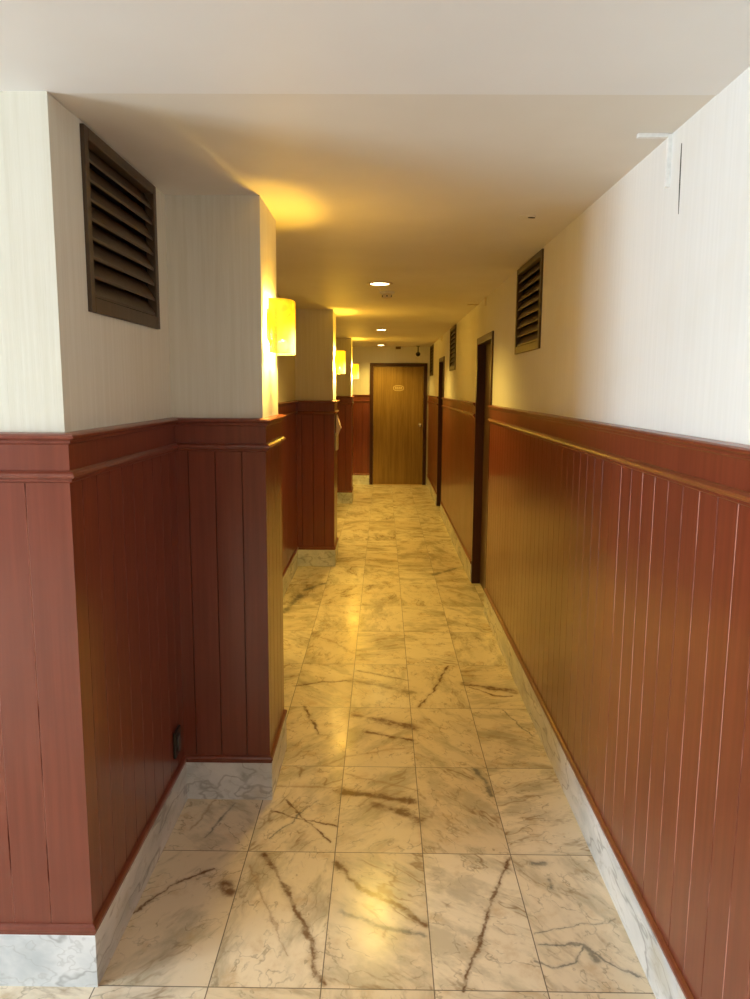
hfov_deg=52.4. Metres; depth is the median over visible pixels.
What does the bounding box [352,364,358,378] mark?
wall sconce
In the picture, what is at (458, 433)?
wainscot
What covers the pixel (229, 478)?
wainscot
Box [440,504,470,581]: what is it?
baseboard
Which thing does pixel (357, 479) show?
baseboard
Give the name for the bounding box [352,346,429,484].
wall
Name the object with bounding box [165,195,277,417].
wall
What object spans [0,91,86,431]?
wall
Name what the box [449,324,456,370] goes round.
air vent
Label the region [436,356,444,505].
door
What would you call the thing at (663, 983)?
baseboard
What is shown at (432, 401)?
wainscot
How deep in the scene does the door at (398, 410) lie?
12.44 m
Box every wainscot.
[0,432,95,935]
[66,417,186,933]
[173,414,286,762]
[278,400,298,576]
[296,400,339,549]
[336,396,354,492]
[352,395,369,474]
[427,395,437,492]
[440,397,474,563]
[484,405,749,998]
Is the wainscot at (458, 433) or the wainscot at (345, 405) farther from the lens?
the wainscot at (345, 405)
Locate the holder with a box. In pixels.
[335,415,341,450]
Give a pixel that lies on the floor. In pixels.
(419, 836)
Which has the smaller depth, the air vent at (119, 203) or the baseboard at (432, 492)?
the air vent at (119, 203)
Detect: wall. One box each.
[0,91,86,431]
[72,113,294,428]
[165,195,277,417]
[295,309,335,399]
[336,338,351,395]
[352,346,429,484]
[429,67,749,444]
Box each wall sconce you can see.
[267,298,295,355]
[334,350,344,373]
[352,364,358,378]
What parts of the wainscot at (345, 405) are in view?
cap moulding, bead moulding, moulding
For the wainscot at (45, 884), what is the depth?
1.92 m
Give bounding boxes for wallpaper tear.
[678,143,681,213]
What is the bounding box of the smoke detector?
[379,291,393,298]
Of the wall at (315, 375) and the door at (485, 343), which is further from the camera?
the wall at (315, 375)
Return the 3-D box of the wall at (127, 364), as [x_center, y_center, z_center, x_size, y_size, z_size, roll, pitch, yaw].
[-0.758,-0.598,7.231,0.140,2.235,10.535,0,8,1]
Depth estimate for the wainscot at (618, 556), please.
2.10 m
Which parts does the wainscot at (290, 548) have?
cap moulding, bead moulding, moulding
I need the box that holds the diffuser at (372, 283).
[372,283,387,284]
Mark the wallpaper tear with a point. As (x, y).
(681, 143)
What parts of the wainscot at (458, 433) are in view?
moulding, cap moulding, bead moulding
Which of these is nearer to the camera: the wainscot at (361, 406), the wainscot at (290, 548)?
the wainscot at (290, 548)
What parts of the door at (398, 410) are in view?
number plate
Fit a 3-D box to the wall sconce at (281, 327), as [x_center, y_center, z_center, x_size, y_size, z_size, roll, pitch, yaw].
[-0.353,-0.651,2.898,0.096,0.196,0.236,0,8,1]
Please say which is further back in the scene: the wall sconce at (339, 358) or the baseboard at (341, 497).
the baseboard at (341, 497)
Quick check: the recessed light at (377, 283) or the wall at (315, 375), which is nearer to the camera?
the recessed light at (377, 283)
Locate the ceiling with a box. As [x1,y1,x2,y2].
[0,0,749,346]
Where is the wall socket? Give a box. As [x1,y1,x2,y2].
[173,724,180,758]
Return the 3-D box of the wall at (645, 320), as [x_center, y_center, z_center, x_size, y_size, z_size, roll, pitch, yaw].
[0.867,-0.139,4.165,0.160,2.235,16.700,0,8,1]
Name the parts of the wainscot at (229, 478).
cap moulding, bead moulding, moulding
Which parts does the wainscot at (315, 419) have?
bead moulding, cap moulding, moulding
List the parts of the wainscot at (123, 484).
cap moulding, bead moulding, moulding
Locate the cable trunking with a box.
[636,133,672,187]
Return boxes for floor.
[0,484,655,998]
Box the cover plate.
[518,214,535,218]
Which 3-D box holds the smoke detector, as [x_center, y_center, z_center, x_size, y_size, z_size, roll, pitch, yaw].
[0.083,-1.413,5.280,0.104,0.047,0.104,0,8,1]
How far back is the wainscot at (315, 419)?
6.69 m
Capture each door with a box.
[369,363,427,484]
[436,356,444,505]
[471,331,493,589]
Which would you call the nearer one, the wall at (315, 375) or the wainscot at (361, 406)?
the wall at (315, 375)
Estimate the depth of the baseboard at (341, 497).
10.49 m
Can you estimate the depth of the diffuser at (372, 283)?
4.83 m
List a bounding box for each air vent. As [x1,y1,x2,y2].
[79,123,159,328]
[430,344,433,375]
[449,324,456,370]
[514,249,543,353]
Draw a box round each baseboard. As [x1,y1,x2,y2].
[0,934,97,986]
[95,542,337,985]
[337,492,352,502]
[353,475,368,483]
[427,477,435,504]
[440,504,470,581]
[484,592,685,998]
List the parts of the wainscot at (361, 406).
bead moulding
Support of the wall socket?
attached to the wainscot at (123, 484)
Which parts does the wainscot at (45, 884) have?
cap moulding, bead moulding, moulding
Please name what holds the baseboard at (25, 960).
attached to the wall at (42, 377)
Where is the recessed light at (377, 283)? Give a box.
[367,281,392,285]
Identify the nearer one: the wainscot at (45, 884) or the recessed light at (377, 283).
the wainscot at (45, 884)
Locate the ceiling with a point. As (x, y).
(425, 195)
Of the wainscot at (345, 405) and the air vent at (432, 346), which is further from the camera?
the air vent at (432, 346)
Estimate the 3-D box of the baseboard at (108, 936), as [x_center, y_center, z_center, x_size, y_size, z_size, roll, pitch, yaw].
[-0.551,0.839,4.619,0.348,0.150,5.272,0,8,1]
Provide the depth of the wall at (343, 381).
10.27 m
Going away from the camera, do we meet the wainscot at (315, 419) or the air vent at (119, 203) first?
the air vent at (119, 203)
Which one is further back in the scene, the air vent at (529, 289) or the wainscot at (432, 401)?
the wainscot at (432, 401)
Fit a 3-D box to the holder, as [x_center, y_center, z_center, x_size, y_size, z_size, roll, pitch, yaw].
[-0.328,-0.606,6.889,0.048,0.315,0.180,0,8,1]
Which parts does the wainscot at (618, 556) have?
bead moulding, moulding, cap moulding, bead moulding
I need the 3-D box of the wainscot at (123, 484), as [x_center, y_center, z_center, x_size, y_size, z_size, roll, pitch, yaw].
[-0.728,0.425,2.373,0.031,1.317,0.968,0,8,1]
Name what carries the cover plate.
attached to the ceiling
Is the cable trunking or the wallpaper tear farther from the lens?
the cable trunking

